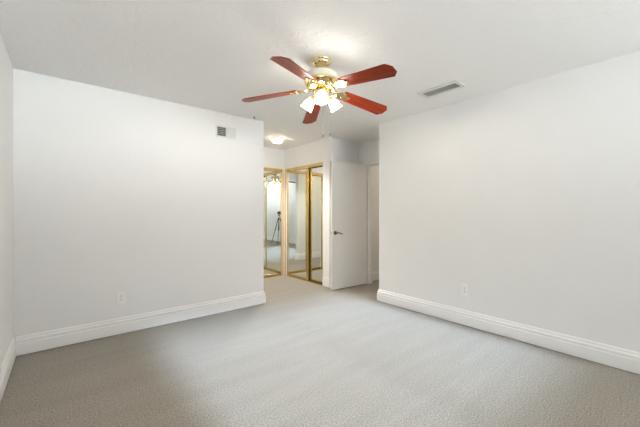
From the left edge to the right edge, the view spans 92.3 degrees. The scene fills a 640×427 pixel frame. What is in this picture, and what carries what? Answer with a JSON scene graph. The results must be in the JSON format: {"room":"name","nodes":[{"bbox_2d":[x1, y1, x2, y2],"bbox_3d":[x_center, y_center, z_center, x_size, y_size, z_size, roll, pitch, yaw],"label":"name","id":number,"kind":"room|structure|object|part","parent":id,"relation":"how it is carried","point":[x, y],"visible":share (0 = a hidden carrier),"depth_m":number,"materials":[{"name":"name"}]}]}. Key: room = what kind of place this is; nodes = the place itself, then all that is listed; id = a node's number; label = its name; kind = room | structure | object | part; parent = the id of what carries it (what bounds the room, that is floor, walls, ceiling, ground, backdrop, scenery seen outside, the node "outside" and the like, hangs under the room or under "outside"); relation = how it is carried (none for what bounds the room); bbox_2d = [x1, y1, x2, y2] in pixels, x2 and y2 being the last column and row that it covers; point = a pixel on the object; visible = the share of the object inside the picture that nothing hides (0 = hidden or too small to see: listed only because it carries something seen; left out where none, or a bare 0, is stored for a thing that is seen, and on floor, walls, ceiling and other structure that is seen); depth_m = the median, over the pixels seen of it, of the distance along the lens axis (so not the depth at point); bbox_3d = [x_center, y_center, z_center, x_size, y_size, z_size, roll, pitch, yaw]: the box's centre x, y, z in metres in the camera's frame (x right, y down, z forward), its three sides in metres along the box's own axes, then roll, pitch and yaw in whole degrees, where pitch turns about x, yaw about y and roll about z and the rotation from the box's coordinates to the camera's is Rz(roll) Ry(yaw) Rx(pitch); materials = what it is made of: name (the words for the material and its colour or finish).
{"room":"empty bedroom","nodes":[
{"label":"empty bedroom","id":0,"kind":"room"},
{"bbox_2d":[0,33,12,366],"bbox_3d":[-0.707,0.000,0.232,0.120,2.440,6.300,0,0,-40],"label":"wall","id":1,"kind":"structure","parent":0,"point":[6,69],"depth_m":2.31,"materials":[{"name":"paint"}]},
{"bbox_2d":[0,337,15,402],"bbox_3d":[-0.652,1.134,0.277,0.022,0.158,6.060,0,0,-40],"label":"baseboard","id":2,"kind":"structure","parent":1,"relation":"attached to","point":[6,367],"depth_m":2.23,"materials":[{"name":"paint"}]},
{"bbox_2d":[13,68,263,339],"bbox_3d":[-1.715,0.000,3.411,2.391,2.440,0.120,0,0,-40],"label":"wall","id":3,"kind":"structure","parent":0,"point":[114,191],"depth_m":3.10,"materials":[{"name":"paint"}]},
{"bbox_2d":[116,291,125,304],"bbox_3d":[-2.000,0.860,3.091,0.080,0.130,0.009,0,0,-40],"label":"power outlet","id":4,"kind":"object","parent":3,"relation":"attached to","point":[120,296],"visible":1,"depth_m":3.09,"materials":[{"name":"white plastic"}]},
{"bbox_2d":[16,291,265,355],"bbox_3d":[-1.700,1.134,3.424,2.396,0.158,0.164,0,0,-40],"label":"baseboard","id":5,"kind":"structure","parent":3,"relation":"attached to","point":[35,342],"depth_m":3.11,"materials":[{"name":"paint"}]},
{"bbox_2d":[216,125,235,139],"bbox_3d":[-1.156,-0.989,3.789,0.252,0.143,0.012,0,0,-40],"label":"air vent","id":6,"kind":"object","parent":3,"relation":"in","point":[221,131],"visible":1,"depth_m":3.79,"materials":[{"name":"metal"}]},
{"bbox_2d":[264,147,283,274],"bbox_3d":[-1.785,0.000,5.550,2.344,2.440,0.700,0,0,-40],"label":"wall","id":7,"kind":"structure","parent":0,"point":[273,158],"depth_m":5.84,"materials":[{"name":"paint"}]},
{"bbox_2d":[264,167,283,274],"bbox_3d":[-1.071,0.188,5.740,0.885,2.055,0.089,0,0,-40],"label":"closet door frame","id":8,"kind":"object","parent":7,"relation":"attached to","point":[265,168],"visible":0.83,"depth_m":5.97,"materials":[{"name":"gold metal"}]},
{"bbox_2d":[264,170,281,276],"bbox_3d":[-0.927,0.188,5.835,0.460,2.028,0.020,0,0,-40],"label":"mirrored closet door","id":9,"kind":"structure","parent":8,"relation":"attached to","point":[272,179],"depth_m":5.85,"materials":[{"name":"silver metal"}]},
{"bbox_3d":[-0.927,1.186,5.836,0.422,0.032,0.018,0,0,-40],"label":"rail","id":10,"kind":"part","parent":9,"relation":"part of","materials":[{"name":"gold metal"}]},
{"bbox_3d":[-1.088,-0.812,5.728,0.844,0.055,0.085,0,0,-40],"label":"fascia rail","id":11,"kind":"part","parent":8,"relation":"part of","materials":[{"name":"gold metal"}]},
{"bbox_2d":[0,271,639,426],"bbox_3d":[1.186,1.280,3.162,6.936,0.120,8.450,0,0,-40],"label":"floor","id":12,"kind":"structure","parent":0,"point":[309,355],"depth_m":2.29,"materials":[{"name":"carpet"}]},
{"bbox_2d":[286,275,321,285],"bbox_3d":[-0.268,1.212,5.556,0.085,0.016,1.098,0,0,-40],"label":"floor track","id":13,"kind":"object","parent":12,"relation":"on","point":[314,282],"visible":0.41,"depth_m":5.46,"materials":[{"name":"gold metal"}]},
{"bbox_2d":[0,0,639,149],"bbox_3d":[1.186,-1.280,3.162,6.936,0.120,8.450,0,0,-40],"label":"ceiling","id":14,"kind":"structure","parent":0,"point":[213,55],"depth_m":2.23,"materials":[{"name":"white paint"}]},
{"bbox_2d":[271,137,282,143],"bbox_3d":[-0.704,-1.173,5.043,0.188,0.095,0.188,0,0,-40],"label":"ceiling light","id":15,"kind":"object","parent":14,"relation":"attached to","point":[277,140],"visible":1,"depth_m":4.98,"materials":[{"name":"white glass"}]},
{"bbox_2d":[242,55,396,137],"bbox_3d":[0.050,-0.906,2.456,1.254,0.627,1.243,0,0,-40],"label":"ceiling fan","id":16,"kind":"object","parent":14,"relation":"hanging from","point":[321,80],"visible":1,"depth_m":2.39,"materials":[{"name":"brown wood"}]},
{"bbox_3d":[-0.410,-0.952,2.519,0.465,0.006,0.144,-7,9,7],"label":"fan blade","id":17,"kind":"part","parent":16,"relation":"part of","materials":[{"name":"red wood"}]},
{"bbox_3d":[-0.167,-0.968,2.083,0.144,0.006,0.465,12,10,23],"label":"fan blade","id":18,"kind":"part","parent":16,"relation":"part of","materials":[{"name":"brown wood"}]},
{"bbox_3d":[-0.107,-0.881,2.533,0.100,0.116,0.109,0,0,-40],"label":"lamp shade","id":19,"kind":"part","parent":16,"relation":"part of","materials":[{"name":"white glass"}]},
{"bbox_3d":[-0.070,-0.938,2.885,0.144,0.006,0.465,-12,-7,-13],"label":"fan blade","id":20,"kind":"part","parent":16,"relation":"part of","materials":[{"name":"red wood"}]},
{"bbox_3d":[0.012,-1.016,2.470,0.276,0.072,0.276,0,0,-40],"label":"motor","id":21,"kind":"part","parent":16,"relation":"part of","materials":[{"name":"gold metal"}]},
{"bbox_3d":[0.011,-0.893,2.349,0.052,0.067,0.056,0,0,-40],"label":"light bulb","id":22,"kind":"part","parent":16,"relation":"part of","materials":[{"name":"white glass"}]},
{"bbox_3d":[0.011,-0.881,2.332,0.105,0.116,0.108,0,0,-40],"label":"lamp shade","id":23,"kind":"part","parent":16,"relation":"part of","materials":[{"name":"white glass"}]},
{"bbox_3d":[0.128,-0.881,2.534,0.112,0.116,0.104,0,0,-40],"label":"lamp shade","id":24,"kind":"part","parent":16,"relation":"part of","materials":[{"name":"white glass"}]},
{"bbox_3d":[0.383,-0.946,2.675,0.465,0.006,0.144,9,-18,-28],"label":"fan blade","id":25,"kind":"part","parent":16,"relation":"part of","materials":[{"name":"brown wood"}]},
{"bbox_3d":[0.323,-0.965,2.179,0.465,0.006,0.144,7,-9,43],"label":"fan blade","id":26,"kind":"part","parent":16,"relation":"part of","materials":[{"name":"brown wood"}]},
{"bbox_2d":[417,80,465,97],"bbox_3d":[1.195,-1.214,3.047,0.192,0.011,0.412,0,0,-40],"label":"ceiling vent","id":27,"kind":"object","parent":14,"relation":"in","point":[453,85],"visible":1,"depth_m":3.03,"materials":[{"name":"metal"}]},
{"bbox_2d":[372,165,378,271],"bbox_3d":[2.170,0.000,5.519,2.210,2.440,1.720,0,0,-40],"label":"wall","id":28,"kind":"structure","parent":0,"point":[375,169],"depth_m":5.53,"materials":[{"name":"paint"}]},
{"bbox_2d":[372,271,378,280],"bbox_3d":[1.653,1.134,6.063,2.110,0.158,0.022,0,0,-40],"label":"baseboard","id":29,"kind":"structure","parent":28,"relation":"attached to","point":[375,275],"depth_m":5.50,"materials":[{"name":"paint"}]},
{"bbox_2d":[284,51,639,351],"bbox_3d":[2.000,0.000,3.376,0.790,2.440,7.680,0,0,-40],"label":"wall","id":30,"kind":"structure","parent":0,"point":[526,196],"depth_m":2.91,"materials":[{"name":"paint"}]},
{"bbox_2d":[285,162,322,274],"bbox_3d":[-0.286,0.188,5.574,0.089,2.055,1.148,0,0,-40],"label":"closet door frame","id":31,"kind":"structure","parent":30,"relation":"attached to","point":[320,163],"depth_m":5.92,"materials":[{"name":"gold metal"}]},
{"bbox_2d":[287,168,308,279],"bbox_3d":[-0.422,0.188,5.704,0.026,2.028,0.673,0,0,-40],"label":"mirrored closet door","id":32,"kind":"structure","parent":31,"relation":"attached to","point":[297,180],"depth_m":5.67,"materials":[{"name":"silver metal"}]},
{"bbox_3d":[-0.429,1.186,5.718,0.018,0.032,0.599,0,0,-40],"label":"rail","id":33,"kind":"part","parent":32,"relation":"part of","materials":[{"name":"gold metal"}]},
{"bbox_3d":[-0.268,-0.812,5.556,0.085,0.055,1.098,0,0,-40],"label":"fascia rail","id":34,"kind":"part","parent":31,"relation":"part of","materials":[{"name":"gold metal"}]},
{"bbox_2d":[310,165,322,282],"bbox_3d":[-0.040,0.188,5.308,0.020,2.028,0.425,0,0,-40],"label":"mirrored closet door","id":35,"kind":"structure","parent":31,"relation":"attached to","point":[316,173],"depth_m":5.33,"materials":[{"name":"silver metal"}]},
{"bbox_2d":[322,276,330,287],"bbox_3d":[0.364,1.134,5.252,0.691,0.158,0.178,0,0,-40],"label":"baseboard","id":36,"kind":"structure","parent":30,"relation":"attached to","point":[326,281],"depth_m":5.02,"materials":[{"name":"paint"}]},
{"bbox_2d":[331,161,367,289],"bbox_3d":[0.484,0.199,5.025,0.780,2.018,0.145,0,0,-36],"label":"door","id":37,"kind":"structure","parent":30,"relation":"in","point":[349,224],"depth_m":4.97,"materials":[{"name":"paint"}]},
{"bbox_2d":[359,138,378,164],"bbox_3d":[1.261,0.000,4.798,0.110,2.440,1.688,0,0,-40],"label":"wall","id":38,"kind":"structure","parent":30,"relation":"in","point":[368,150],"depth_m":5.22,"materials":[{"name":"paint"}]},
{"bbox_2d":[367,162,378,283],"bbox_3d":[1.097,0.198,4.995,0.118,2.045,0.775,0,0,-40],"label":"door frame","id":39,"kind":"structure","parent":30,"relation":"attached to","point":[369,166],"depth_m":5.27,"materials":[{"name":"paint"}]},
{"bbox_2d":[461,284,468,296],"bbox_3d":[1.566,0.840,3.328,0.009,0.130,0.080,0,0,-40],"label":"power outlet","id":40,"kind":"object","parent":30,"relation":"attached to","point":[464,287],"visible":1,"depth_m":3.32,"materials":[{"name":"white plastic"}]},
{"bbox_2d":[377,289,639,373],"bbox_3d":[2.689,1.134,2.469,0.667,0.158,5.164,0,0,-40],"label":"baseboard","id":41,"kind":"structure","parent":30,"relation":"attached to","point":[620,358],"depth_m":2.86,"materials":[{"name":"paint"}]}
]}

